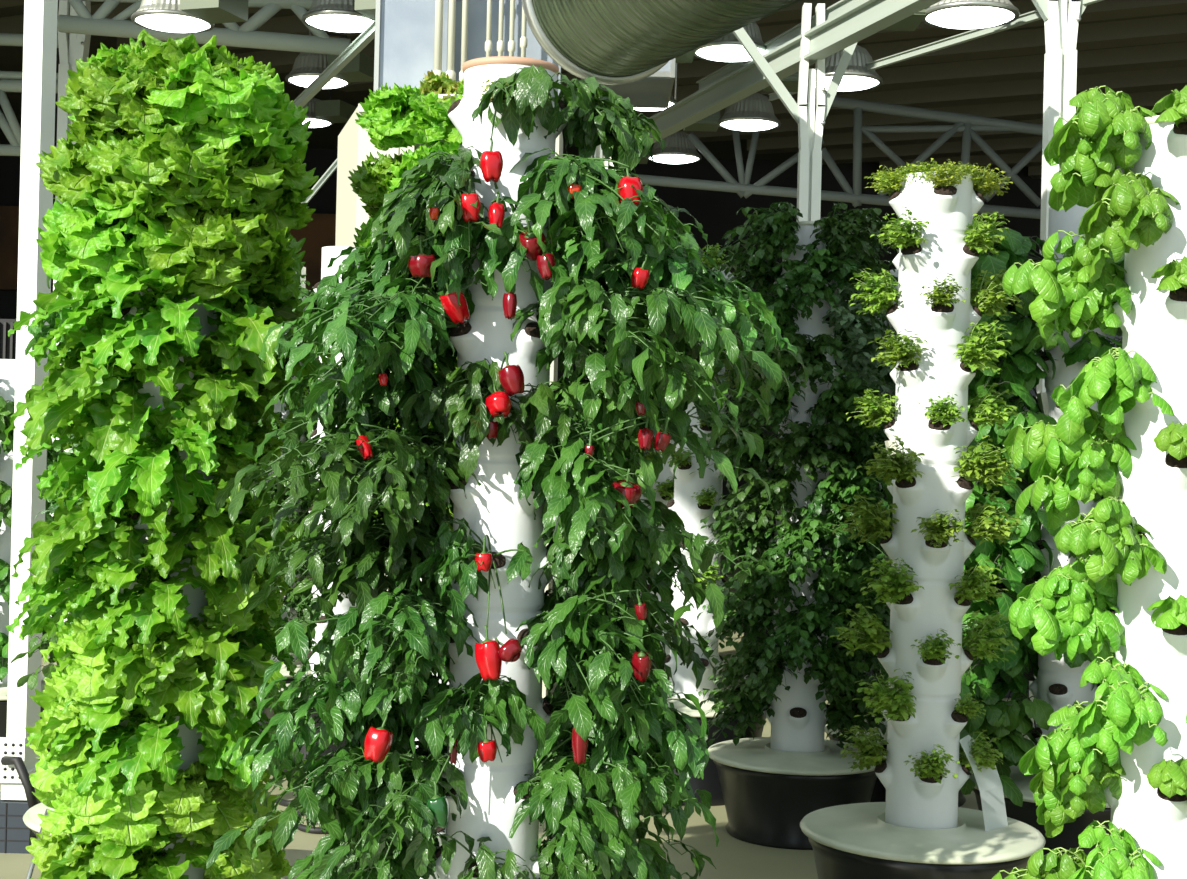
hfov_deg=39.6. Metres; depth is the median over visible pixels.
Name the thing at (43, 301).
lettuce
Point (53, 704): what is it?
lettuce
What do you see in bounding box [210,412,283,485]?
lettuce
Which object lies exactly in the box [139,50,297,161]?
lettuce
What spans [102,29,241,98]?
lettuce
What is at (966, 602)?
pot
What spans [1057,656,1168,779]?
basil
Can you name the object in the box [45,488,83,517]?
basil
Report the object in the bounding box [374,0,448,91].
window
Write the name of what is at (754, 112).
lamp
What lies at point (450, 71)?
conduit pipe
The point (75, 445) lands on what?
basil
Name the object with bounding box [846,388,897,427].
potted herb
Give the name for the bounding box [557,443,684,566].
plant
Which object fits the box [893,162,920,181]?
potted herb
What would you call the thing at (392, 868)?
plant
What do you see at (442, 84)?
lettuce
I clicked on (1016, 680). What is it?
basil
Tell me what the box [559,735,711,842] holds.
plant
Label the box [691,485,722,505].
potted herb
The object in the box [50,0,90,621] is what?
steel post
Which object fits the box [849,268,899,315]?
potted herb
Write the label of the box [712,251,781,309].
potted herb
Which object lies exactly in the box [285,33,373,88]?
lamp
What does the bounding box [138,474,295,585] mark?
lettuce
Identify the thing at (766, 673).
potted herb
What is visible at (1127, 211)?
basil
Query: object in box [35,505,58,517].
basil
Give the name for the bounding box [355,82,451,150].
lettuce
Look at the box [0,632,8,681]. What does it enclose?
basil
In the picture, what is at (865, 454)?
potted herb
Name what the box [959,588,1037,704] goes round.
basil
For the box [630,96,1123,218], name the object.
roof truss
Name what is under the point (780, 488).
potted herb
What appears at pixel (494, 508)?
tower
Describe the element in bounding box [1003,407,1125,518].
basil
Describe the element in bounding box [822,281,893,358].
potted herb
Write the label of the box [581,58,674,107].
box
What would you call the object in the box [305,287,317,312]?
potted herb
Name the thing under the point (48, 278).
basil
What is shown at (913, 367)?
pot
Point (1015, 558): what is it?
basil
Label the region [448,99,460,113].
pot
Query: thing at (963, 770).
pot
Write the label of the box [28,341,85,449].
lettuce
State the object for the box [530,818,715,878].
plant
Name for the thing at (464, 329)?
pot
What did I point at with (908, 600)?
pot
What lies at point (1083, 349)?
basil
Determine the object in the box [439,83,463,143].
lettuce
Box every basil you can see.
[0,396,14,453]
[0,480,11,529]
[0,559,10,607]
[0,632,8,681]
[10,620,68,689]
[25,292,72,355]
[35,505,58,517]
[36,561,72,623]
[38,450,82,504]
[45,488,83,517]
[45,513,53,522]
[46,441,70,475]
[47,276,72,298]
[60,434,78,452]
[267,396,273,419]
[828,586,888,641]
[829,501,891,556]
[834,324,886,357]
[834,340,893,390]
[850,425,887,479]
[856,314,896,364]
[872,476,892,529]
[874,636,889,686]
[878,382,895,438]
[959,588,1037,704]
[959,682,1053,806]
[963,556,1040,606]
[963,646,1038,700]
[964,490,1060,601]
[965,469,1033,511]
[966,396,1056,500]
[968,373,1040,416]
[969,298,1057,408]
[970,219,1044,313]
[974,293,1031,321]
[978,261,1069,353]
[992,847,1086,878]
[1002,230,1131,341]
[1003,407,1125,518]
[1008,574,1125,662]
[1010,555,1123,639]
[1019,700,1120,824]
[1029,759,1125,837]
[1030,411,1136,529]
[1039,296,1121,346]
[1044,111,1117,207]
[1048,86,1156,211]
[1051,347,1174,434]
[1053,497,1166,588]
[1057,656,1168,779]
[1061,239,1124,267]
[1062,331,1121,366]
[1063,641,1114,667]
[1067,551,1090,560]
[1068,819,1162,878]
[1070,167,1179,283]
[1093,492,1118,502]
[1109,337,1121,347]
[1116,327,1122,335]
[1146,757,1186,797]
[1147,595,1186,628]
[1151,85,1186,126]
[1151,256,1186,292]
[1154,421,1186,459]
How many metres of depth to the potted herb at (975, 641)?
4.86 m
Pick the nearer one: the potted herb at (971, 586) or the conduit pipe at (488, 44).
the potted herb at (971, 586)
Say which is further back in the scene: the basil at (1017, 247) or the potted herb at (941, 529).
the basil at (1017, 247)
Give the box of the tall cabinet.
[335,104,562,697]
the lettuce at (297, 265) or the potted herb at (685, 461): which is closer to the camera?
the lettuce at (297, 265)
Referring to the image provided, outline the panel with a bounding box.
[0,319,16,358]
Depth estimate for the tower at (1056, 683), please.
5.88 m
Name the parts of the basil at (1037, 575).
stem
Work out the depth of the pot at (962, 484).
4.78 m
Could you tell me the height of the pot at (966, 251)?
0.040 m
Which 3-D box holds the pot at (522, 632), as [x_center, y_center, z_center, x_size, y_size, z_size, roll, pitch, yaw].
[-0.139,0.437,3.636,0.067,0.040,0.038,1,0,-40]
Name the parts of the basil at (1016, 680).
stem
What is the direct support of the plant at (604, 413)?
in the tower at (494, 508)
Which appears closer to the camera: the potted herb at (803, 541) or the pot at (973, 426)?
the pot at (973, 426)
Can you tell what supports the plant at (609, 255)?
in the tower at (494, 508)
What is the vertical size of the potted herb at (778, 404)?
0.262 m
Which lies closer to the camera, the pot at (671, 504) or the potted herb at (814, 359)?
the potted herb at (814, 359)
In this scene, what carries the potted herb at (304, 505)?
on the tower at (277, 407)
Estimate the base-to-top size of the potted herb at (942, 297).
0.099 m
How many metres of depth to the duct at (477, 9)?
8.95 m
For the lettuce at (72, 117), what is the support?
in the tower at (196, 597)
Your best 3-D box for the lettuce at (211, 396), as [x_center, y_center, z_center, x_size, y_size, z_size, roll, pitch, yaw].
[-0.894,-0.129,4.066,0.277,0.320,0.451,1,0,40]
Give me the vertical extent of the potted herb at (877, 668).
0.312 m
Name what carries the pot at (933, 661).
on the tower at (920, 831)
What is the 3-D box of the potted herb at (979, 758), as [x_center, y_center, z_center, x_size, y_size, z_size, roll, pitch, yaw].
[1.155,0.922,4.877,0.152,0.124,0.163,1,0,-19]
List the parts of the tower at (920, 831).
lid, splash guard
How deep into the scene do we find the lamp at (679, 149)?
14.55 m
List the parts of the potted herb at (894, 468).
stem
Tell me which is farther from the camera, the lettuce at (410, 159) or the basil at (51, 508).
the basil at (51, 508)
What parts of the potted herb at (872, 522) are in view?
stem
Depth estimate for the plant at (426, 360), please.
3.83 m
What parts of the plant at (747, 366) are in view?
stem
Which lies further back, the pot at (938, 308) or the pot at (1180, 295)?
the pot at (938, 308)
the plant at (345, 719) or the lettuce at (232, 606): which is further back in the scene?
the lettuce at (232, 606)
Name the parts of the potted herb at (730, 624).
stem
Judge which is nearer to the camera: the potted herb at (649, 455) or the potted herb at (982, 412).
the potted herb at (982, 412)
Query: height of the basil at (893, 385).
0.344 m
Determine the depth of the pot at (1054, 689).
5.86 m
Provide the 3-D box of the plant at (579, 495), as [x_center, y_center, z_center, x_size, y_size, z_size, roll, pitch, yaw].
[-0.019,0.134,3.561,0.329,0.376,0.412,1,0,-12]
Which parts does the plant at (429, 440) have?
stem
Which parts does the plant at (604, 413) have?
stem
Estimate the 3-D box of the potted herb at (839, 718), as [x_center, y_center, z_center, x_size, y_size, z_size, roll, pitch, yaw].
[1.040,1.086,6.456,0.331,0.319,0.332,1,0,-28]
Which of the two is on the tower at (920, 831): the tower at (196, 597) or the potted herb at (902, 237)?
the potted herb at (902, 237)
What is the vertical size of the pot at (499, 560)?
0.040 m
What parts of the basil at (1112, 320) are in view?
stem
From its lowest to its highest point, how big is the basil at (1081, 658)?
0.161 m
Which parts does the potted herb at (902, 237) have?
stem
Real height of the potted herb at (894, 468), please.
0.147 m
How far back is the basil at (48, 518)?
7.39 m
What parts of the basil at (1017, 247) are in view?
stem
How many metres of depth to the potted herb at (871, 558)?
6.60 m
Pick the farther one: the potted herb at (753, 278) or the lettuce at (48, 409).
the potted herb at (753, 278)
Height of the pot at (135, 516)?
0.040 m
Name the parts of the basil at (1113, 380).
stem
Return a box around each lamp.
[131,0,247,32]
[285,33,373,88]
[302,0,375,32]
[302,30,355,127]
[634,92,677,110]
[638,63,701,163]
[675,22,765,62]
[684,93,780,131]
[763,45,882,91]
[883,0,1019,30]
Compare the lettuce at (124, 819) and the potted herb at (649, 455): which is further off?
the potted herb at (649, 455)
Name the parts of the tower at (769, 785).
lid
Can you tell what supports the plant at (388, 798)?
in the tower at (494, 508)
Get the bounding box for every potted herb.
[258,412,301,455]
[259,618,287,661]
[265,480,299,523]
[272,561,304,593]
[278,355,301,377]
[281,579,312,620]
[284,386,314,427]
[288,512,309,546]
[290,280,311,306]
[299,494,312,515]
[299,616,311,648]
[301,461,310,477]
[304,422,317,439]
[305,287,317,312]
[479,75,508,101]
[638,450,661,462]
[654,476,673,500]
[667,447,693,466]
[686,499,775,578]
[689,414,776,492]
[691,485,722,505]
[692,561,723,587]
[695,410,720,426]
[696,590,773,656]
[698,674,774,746]
[701,243,729,269]
[709,638,793,713]
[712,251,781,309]
[712,463,798,541]
[714,336,775,412]
[717,201,802,276]
[717,551,796,629]
[719,368,734,387]
[720,378,799,443]
[736,288,801,357]
[753,332,853,400]
[755,421,857,489]
[761,596,849,679]
[762,506,855,592]
[771,243,861,320]
[803,461,888,539]
[804,643,882,711]
[805,372,893,455]
[808,552,889,627]
[810,202,896,274]
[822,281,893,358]
[824,678,886,749]
[827,637,887,694]
[828,426,888,487]
[828,590,889,668]
[829,552,881,610]
[830,516,891,583]
[830,603,893,655]
[832,213,891,259]
[832,495,898,544]
[834,300,888,359]
[835,327,896,393]
[836,252,897,321]
[839,725,888,771]
[840,373,892,425]
[843,468,889,508]
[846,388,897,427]
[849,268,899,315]
[853,669,916,722]
[857,435,924,485]
[858,557,924,605]
[864,165,903,195]
[868,329,927,370]
[870,206,928,252]
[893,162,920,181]
[904,744,959,783]
[908,158,946,178]
[911,509,968,546]
[911,629,960,663]
[917,392,966,426]
[918,273,967,307]
[927,162,968,187]
[938,159,971,180]
[948,559,1007,604]
[952,435,1023,489]
[952,693,985,718]
[953,320,1012,373]
[959,730,1005,773]
[961,163,986,184]
[962,211,1009,254]
[962,610,1016,662]
[965,491,1024,544]
[967,383,1018,429]
[970,269,1023,318]
[973,164,1012,196]
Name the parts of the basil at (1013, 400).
stem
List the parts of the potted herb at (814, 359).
stem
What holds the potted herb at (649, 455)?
on the tower at (666, 472)
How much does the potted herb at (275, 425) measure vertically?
0.263 m
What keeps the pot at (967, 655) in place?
on the tower at (920, 831)
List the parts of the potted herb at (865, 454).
stem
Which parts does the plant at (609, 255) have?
stem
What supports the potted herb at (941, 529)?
on the tower at (920, 831)
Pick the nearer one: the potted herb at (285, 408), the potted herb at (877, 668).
the potted herb at (877, 668)
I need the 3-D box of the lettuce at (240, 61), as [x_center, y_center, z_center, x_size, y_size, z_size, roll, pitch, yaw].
[-0.976,-0.882,4.310,0.397,0.240,0.284,1,0,35]
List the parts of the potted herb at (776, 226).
stem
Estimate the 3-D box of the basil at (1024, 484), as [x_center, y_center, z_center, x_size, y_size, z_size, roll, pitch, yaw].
[1.404,0.249,6.218,0.538,0.433,0.477,1,0,-6]
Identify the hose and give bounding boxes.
[275,798,328,833]
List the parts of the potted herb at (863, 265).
stem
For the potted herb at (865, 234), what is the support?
on the tower at (769, 785)
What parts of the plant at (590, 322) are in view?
stem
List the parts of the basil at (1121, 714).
stem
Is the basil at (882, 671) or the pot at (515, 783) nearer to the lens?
the pot at (515, 783)
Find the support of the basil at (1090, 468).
attached to the tower at (1154, 493)
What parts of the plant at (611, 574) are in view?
stem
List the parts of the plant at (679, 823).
stem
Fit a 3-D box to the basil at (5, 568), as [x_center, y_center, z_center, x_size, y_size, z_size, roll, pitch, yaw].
[-2.638,0.634,7.326,0.289,0.233,0.256,1,0,35]
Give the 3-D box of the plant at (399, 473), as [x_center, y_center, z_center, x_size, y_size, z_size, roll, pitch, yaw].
[-0.543,0.112,3.538,0.601,0.293,0.423,1,0,-44]
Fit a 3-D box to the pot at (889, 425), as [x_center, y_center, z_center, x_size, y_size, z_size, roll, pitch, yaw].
[0.875,-0.045,4.880,0.038,0.040,0.067,1,0,0]
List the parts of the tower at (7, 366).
lid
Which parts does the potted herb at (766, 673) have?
stem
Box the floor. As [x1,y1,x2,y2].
[0,540,1027,878]
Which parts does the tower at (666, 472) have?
lid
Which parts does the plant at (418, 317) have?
stem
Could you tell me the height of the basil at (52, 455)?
0.230 m
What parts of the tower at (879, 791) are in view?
lid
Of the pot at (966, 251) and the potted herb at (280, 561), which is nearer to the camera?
the pot at (966, 251)
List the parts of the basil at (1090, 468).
stem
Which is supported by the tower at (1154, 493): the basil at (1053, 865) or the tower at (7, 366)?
the basil at (1053, 865)
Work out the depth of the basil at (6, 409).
7.32 m
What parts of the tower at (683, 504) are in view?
lid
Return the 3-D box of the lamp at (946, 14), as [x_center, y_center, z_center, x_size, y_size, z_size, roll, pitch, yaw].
[1.846,-3.285,8.533,0.735,2.281,0.535,1,0,0]
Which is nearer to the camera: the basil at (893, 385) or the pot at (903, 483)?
the pot at (903, 483)
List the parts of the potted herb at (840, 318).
stem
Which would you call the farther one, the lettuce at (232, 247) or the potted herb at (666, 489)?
the potted herb at (666, 489)
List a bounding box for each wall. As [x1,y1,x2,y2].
[0,141,1096,535]
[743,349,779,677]
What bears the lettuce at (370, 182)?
in the tower at (440, 830)
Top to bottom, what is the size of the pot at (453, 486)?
0.040 m
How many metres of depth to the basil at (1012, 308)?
6.00 m
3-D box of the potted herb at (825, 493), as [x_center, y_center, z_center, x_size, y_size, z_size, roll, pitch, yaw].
[0.964,0.238,6.307,0.326,0.314,0.326,1,0,15]
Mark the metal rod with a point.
(32, 865)
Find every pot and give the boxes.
[121,307,130,317]
[127,512,139,519]
[311,429,317,436]
[317,615,326,623]
[432,846,442,860]
[443,787,456,795]
[446,474,467,488]
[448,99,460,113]
[449,321,471,336]
[468,862,478,877]
[491,552,505,568]
[513,781,528,799]
[517,628,536,645]
[524,322,539,337]
[542,700,555,715]
[558,100,566,108]
[665,655,670,662]
[666,499,674,507]
[676,618,687,626]
[678,461,691,469]
[698,503,712,509]
[700,425,711,430]
[700,658,708,666]
[790,707,806,717]
[874,760,886,772]
[877,647,889,657]
[880,533,891,543]
[883,418,894,428]
[885,303,897,314]
[888,189,900,200]
[895,477,915,487]
[895,593,912,604]
[898,361,918,370]
[901,244,921,254]
[920,773,942,782]
[922,655,945,664]
[925,539,948,547]
[928,419,950,429]
[931,303,953,312]
[934,185,956,194]
[951,710,967,722]
[954,597,970,605]
[957,477,973,489]
[960,361,976,372]
[960,762,969,774]
[962,245,979,256]
[963,648,972,659]
[966,534,975,545]
[969,420,978,430]
[971,305,981,315]
[975,191,984,202]
[1032,727,1042,737]
[1033,540,1045,549]
[1041,352,1051,360]
[1049,684,1067,694]
[1157,788,1186,801]
[1162,624,1186,634]
[1165,453,1186,467]
[1169,288,1186,301]
[1173,122,1186,134]
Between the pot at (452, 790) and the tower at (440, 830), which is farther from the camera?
the tower at (440, 830)
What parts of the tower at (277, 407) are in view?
lid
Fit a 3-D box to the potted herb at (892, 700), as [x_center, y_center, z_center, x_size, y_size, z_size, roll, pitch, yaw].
[0.836,0.737,4.747,0.182,0.159,0.204,1,0,1]
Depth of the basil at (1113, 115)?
3.40 m
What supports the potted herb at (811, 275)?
on the tower at (769, 785)
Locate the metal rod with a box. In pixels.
[26,809,49,878]
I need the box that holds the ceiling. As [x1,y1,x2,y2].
[0,0,1186,162]
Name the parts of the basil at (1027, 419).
stem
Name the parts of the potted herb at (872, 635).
stem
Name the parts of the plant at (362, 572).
stem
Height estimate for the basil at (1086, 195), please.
0.235 m
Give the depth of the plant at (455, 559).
3.51 m
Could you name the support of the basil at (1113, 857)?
on the tower at (1154, 493)
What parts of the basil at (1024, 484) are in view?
stem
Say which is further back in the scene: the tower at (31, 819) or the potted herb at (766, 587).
the potted herb at (766, 587)
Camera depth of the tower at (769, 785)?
6.38 m
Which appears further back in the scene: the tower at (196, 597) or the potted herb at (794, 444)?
the potted herb at (794, 444)
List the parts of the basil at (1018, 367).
stem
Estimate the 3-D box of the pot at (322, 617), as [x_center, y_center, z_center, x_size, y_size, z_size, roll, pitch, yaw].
[-1.238,0.818,7.489,0.067,0.040,0.038,1,0,25]
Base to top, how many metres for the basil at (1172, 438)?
0.127 m
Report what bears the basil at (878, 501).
on the tower at (879, 791)
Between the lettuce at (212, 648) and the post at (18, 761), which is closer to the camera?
the lettuce at (212, 648)
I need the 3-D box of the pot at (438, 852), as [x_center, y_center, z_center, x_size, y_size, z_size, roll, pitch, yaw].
[-0.352,0.939,3.741,0.038,0.040,0.067,1,0,5]
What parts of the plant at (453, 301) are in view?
stem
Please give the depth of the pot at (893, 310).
4.85 m
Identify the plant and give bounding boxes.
[206,742,467,878]
[215,424,481,555]
[226,663,448,790]
[240,504,456,639]
[255,345,455,477]
[259,270,474,423]
[259,585,478,762]
[260,717,447,834]
[261,427,453,570]
[280,233,448,368]
[288,831,446,878]
[294,577,449,686]
[302,311,456,415]
[360,145,503,289]
[371,173,456,292]
[394,518,532,680]
[402,351,595,482]
[402,830,535,878]
[408,191,568,323]
[410,673,545,829]
[471,64,589,182]
[509,148,708,287]
[509,728,718,878]
[510,255,794,436]
[513,416,670,580]
[515,588,706,764]
[528,499,772,668]
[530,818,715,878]
[534,357,771,503]
[542,589,716,694]
[543,673,708,813]
[544,75,664,173]
[554,232,796,379]
[555,195,703,280]
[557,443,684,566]
[559,297,808,427]
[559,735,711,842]
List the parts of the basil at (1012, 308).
stem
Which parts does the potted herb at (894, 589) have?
stem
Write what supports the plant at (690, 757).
in the tower at (494, 508)
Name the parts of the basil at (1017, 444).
stem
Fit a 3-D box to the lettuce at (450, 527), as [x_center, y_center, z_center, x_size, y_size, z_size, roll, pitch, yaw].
[-0.276,0.171,4.319,0.307,0.201,0.192,1,0,-43]
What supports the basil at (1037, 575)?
attached to the tower at (1056, 683)
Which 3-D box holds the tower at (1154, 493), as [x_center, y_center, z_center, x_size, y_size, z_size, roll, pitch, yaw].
[1.210,0.447,3.480,0.712,2.226,0.712,1,0,21]
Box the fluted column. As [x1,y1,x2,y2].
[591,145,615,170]
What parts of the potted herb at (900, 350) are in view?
stem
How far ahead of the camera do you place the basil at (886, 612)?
6.99 m
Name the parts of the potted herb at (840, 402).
stem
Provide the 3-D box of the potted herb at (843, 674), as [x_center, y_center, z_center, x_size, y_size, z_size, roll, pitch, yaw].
[0.977,0.913,6.299,0.348,0.254,0.311,1,0,7]
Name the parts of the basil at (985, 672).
stem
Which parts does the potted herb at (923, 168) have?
stem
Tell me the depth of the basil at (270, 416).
5.19 m
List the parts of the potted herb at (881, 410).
stem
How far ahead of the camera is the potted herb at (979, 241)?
4.75 m
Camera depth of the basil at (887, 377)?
7.07 m
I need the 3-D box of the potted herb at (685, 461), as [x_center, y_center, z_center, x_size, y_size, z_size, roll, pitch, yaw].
[0.367,0.076,7.063,0.122,0.090,0.115,1,0,26]
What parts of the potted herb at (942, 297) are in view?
stem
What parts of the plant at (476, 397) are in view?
stem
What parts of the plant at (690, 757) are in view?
stem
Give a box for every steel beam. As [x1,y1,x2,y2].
[293,21,374,106]
[302,159,336,202]
[643,0,940,142]
[696,0,862,91]
[768,0,1102,100]
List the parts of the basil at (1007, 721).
stem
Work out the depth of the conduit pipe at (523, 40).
8.61 m
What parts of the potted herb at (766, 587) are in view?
stem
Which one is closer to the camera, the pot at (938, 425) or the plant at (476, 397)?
the plant at (476, 397)
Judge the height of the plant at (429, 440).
0.361 m
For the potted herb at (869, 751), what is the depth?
4.87 m
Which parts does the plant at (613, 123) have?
stem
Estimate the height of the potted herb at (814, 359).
0.265 m
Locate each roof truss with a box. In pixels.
[0,33,58,155]
[57,0,350,54]
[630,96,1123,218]
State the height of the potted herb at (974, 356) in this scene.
0.156 m
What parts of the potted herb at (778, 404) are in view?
stem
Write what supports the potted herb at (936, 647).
on the tower at (920, 831)
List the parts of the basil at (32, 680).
stem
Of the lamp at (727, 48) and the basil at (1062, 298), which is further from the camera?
the lamp at (727, 48)
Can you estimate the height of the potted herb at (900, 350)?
0.119 m
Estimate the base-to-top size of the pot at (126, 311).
0.040 m
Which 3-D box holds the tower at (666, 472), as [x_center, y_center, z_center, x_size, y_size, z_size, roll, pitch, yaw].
[0.336,0.412,9.300,0.712,2.253,0.712,1,0,-32]
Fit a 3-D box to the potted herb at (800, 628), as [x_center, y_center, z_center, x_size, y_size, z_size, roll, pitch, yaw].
[0.795,0.752,6.248,0.333,0.304,0.333,1,0,-7]
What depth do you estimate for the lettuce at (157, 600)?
3.96 m
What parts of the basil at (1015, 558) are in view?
stem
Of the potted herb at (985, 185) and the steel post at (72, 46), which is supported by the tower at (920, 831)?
the potted herb at (985, 185)
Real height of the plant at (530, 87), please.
0.264 m
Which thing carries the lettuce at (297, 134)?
in the tower at (196, 597)
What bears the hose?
on the floor
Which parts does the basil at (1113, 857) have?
stem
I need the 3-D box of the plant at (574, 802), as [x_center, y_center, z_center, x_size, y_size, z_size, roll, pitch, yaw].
[0.022,0.822,3.590,0.418,0.375,0.430,1,0,-35]
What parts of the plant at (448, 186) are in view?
stem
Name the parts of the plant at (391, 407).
stem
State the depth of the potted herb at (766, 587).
6.31 m
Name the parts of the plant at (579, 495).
stem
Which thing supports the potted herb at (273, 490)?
on the tower at (277, 407)
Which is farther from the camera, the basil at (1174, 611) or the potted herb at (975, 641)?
the potted herb at (975, 641)
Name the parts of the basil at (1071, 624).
stem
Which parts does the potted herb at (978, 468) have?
stem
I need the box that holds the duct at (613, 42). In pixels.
[521,0,801,84]
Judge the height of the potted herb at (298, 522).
0.252 m
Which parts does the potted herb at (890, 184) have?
stem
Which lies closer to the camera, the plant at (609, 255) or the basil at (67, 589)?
the plant at (609, 255)
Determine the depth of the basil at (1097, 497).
5.85 m
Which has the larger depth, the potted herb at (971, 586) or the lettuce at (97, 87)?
the potted herb at (971, 586)
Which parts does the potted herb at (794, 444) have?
stem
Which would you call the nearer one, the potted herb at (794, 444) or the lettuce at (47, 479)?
the lettuce at (47, 479)
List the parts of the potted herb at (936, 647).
stem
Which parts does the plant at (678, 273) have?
stem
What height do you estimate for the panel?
2.300 m
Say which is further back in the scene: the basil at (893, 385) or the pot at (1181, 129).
the basil at (893, 385)
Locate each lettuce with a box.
[2,324,181,463]
[6,542,114,654]
[8,275,133,372]
[11,471,173,595]
[15,404,107,498]
[25,677,116,765]
[25,690,238,799]
[26,822,100,878]
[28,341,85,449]
[29,748,174,845]
[31,262,256,370]
[31,825,241,878]
[36,130,125,206]
[36,192,176,289]
[40,615,198,719]
[42,541,237,648]
[48,400,257,526]
[55,52,181,147]
[67,115,75,121]
[76,42,161,110]
[82,116,253,224]
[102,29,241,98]
[104,610,283,729]
[136,327,300,450]
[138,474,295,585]
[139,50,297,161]
[144,194,295,300]
[149,761,276,844]
[169,35,275,118]
[190,810,291,878]
[192,542,297,633]
[197,666,315,790]
[207,274,337,401]
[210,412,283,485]
[212,143,318,232]
[214,477,304,565]
[227,51,249,63]
[228,613,310,690]
[229,370,271,423]
[248,232,306,301]
[277,93,311,162]
[348,150,407,217]
[353,217,391,267]
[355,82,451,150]
[387,141,459,210]
[387,419,443,431]
[420,70,463,102]
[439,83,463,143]
[445,505,452,531]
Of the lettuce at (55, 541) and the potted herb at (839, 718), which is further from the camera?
the potted herb at (839, 718)
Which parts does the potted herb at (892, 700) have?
stem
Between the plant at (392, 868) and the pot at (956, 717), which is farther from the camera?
the pot at (956, 717)
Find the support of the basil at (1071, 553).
attached to the tower at (1056, 683)
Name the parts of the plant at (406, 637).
stem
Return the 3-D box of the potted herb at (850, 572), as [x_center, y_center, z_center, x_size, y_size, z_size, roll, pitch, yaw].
[0.970,0.575,6.326,0.308,0.297,0.309,1,0,3]
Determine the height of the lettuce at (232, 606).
0.229 m
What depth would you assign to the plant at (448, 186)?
3.53 m
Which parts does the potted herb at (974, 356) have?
stem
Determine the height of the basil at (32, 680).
0.220 m
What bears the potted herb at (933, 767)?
on the tower at (920, 831)
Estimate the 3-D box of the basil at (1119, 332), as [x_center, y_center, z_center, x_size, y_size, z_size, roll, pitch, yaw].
[2.062,-0.420,5.799,0.441,0.356,0.392,1,0,-19]
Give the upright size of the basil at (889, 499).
0.323 m
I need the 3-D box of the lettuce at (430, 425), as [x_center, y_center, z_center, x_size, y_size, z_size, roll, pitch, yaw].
[-0.399,-0.001,4.266,0.323,0.211,0.202,1,0,0]
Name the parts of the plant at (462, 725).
stem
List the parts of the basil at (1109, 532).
stem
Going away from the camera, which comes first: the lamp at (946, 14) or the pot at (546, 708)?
the pot at (546, 708)
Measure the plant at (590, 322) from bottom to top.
0.388 m
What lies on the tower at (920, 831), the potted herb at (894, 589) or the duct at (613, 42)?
the potted herb at (894, 589)
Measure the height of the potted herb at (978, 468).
0.160 m
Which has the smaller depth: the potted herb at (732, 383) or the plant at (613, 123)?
the plant at (613, 123)
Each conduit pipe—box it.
[433,0,442,75]
[445,0,455,80]
[459,0,467,80]
[485,0,491,56]
[497,0,503,55]
[508,0,514,56]
[520,6,526,56]
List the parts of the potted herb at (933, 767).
stem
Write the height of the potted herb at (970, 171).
0.070 m
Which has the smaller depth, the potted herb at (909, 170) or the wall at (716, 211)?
the potted herb at (909, 170)
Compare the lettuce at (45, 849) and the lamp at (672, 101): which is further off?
the lamp at (672, 101)
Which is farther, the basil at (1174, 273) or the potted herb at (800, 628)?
the potted herb at (800, 628)
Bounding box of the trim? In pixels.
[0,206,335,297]
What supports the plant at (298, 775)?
in the tower at (494, 508)
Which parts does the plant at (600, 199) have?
stem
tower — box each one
[0,359,49,759]
[23,802,53,838]
[115,206,283,878]
[234,267,310,730]
[264,246,358,774]
[414,94,463,878]
[432,56,566,878]
[620,404,674,685]
[650,264,766,805]
[708,221,886,849]
[800,172,1045,878]
[824,269,965,806]
[970,204,1110,870]
[1104,115,1186,878]
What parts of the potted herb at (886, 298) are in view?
stem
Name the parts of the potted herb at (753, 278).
stem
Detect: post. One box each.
[0,0,57,808]
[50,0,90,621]
[733,3,856,221]
[1028,0,1086,739]
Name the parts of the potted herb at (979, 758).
stem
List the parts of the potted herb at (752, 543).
stem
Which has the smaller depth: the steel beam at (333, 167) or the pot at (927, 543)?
the pot at (927, 543)
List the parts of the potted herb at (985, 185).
stem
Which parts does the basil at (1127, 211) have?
stem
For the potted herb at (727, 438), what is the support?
on the tower at (769, 785)
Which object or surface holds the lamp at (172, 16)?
hanging from the ceiling
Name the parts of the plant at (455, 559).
stem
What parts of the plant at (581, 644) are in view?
stem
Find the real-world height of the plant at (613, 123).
0.221 m
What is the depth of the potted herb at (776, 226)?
6.33 m
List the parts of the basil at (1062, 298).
stem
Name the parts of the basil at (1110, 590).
stem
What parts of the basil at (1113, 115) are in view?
stem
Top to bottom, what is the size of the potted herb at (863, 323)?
0.320 m
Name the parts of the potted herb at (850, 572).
stem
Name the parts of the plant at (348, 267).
stem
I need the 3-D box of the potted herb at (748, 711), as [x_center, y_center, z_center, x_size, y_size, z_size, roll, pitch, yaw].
[0.536,1.073,6.536,0.376,0.274,0.336,1,0,-33]
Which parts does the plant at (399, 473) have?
stem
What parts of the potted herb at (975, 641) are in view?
stem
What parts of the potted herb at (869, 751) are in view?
stem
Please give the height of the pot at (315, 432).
0.040 m
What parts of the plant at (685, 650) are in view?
stem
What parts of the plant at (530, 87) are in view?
stem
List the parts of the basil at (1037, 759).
stem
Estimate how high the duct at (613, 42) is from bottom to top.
0.890 m
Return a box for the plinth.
[0,792,40,853]
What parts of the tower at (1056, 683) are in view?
lid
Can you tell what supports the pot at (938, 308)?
on the tower at (920, 831)
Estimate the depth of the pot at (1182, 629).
3.35 m

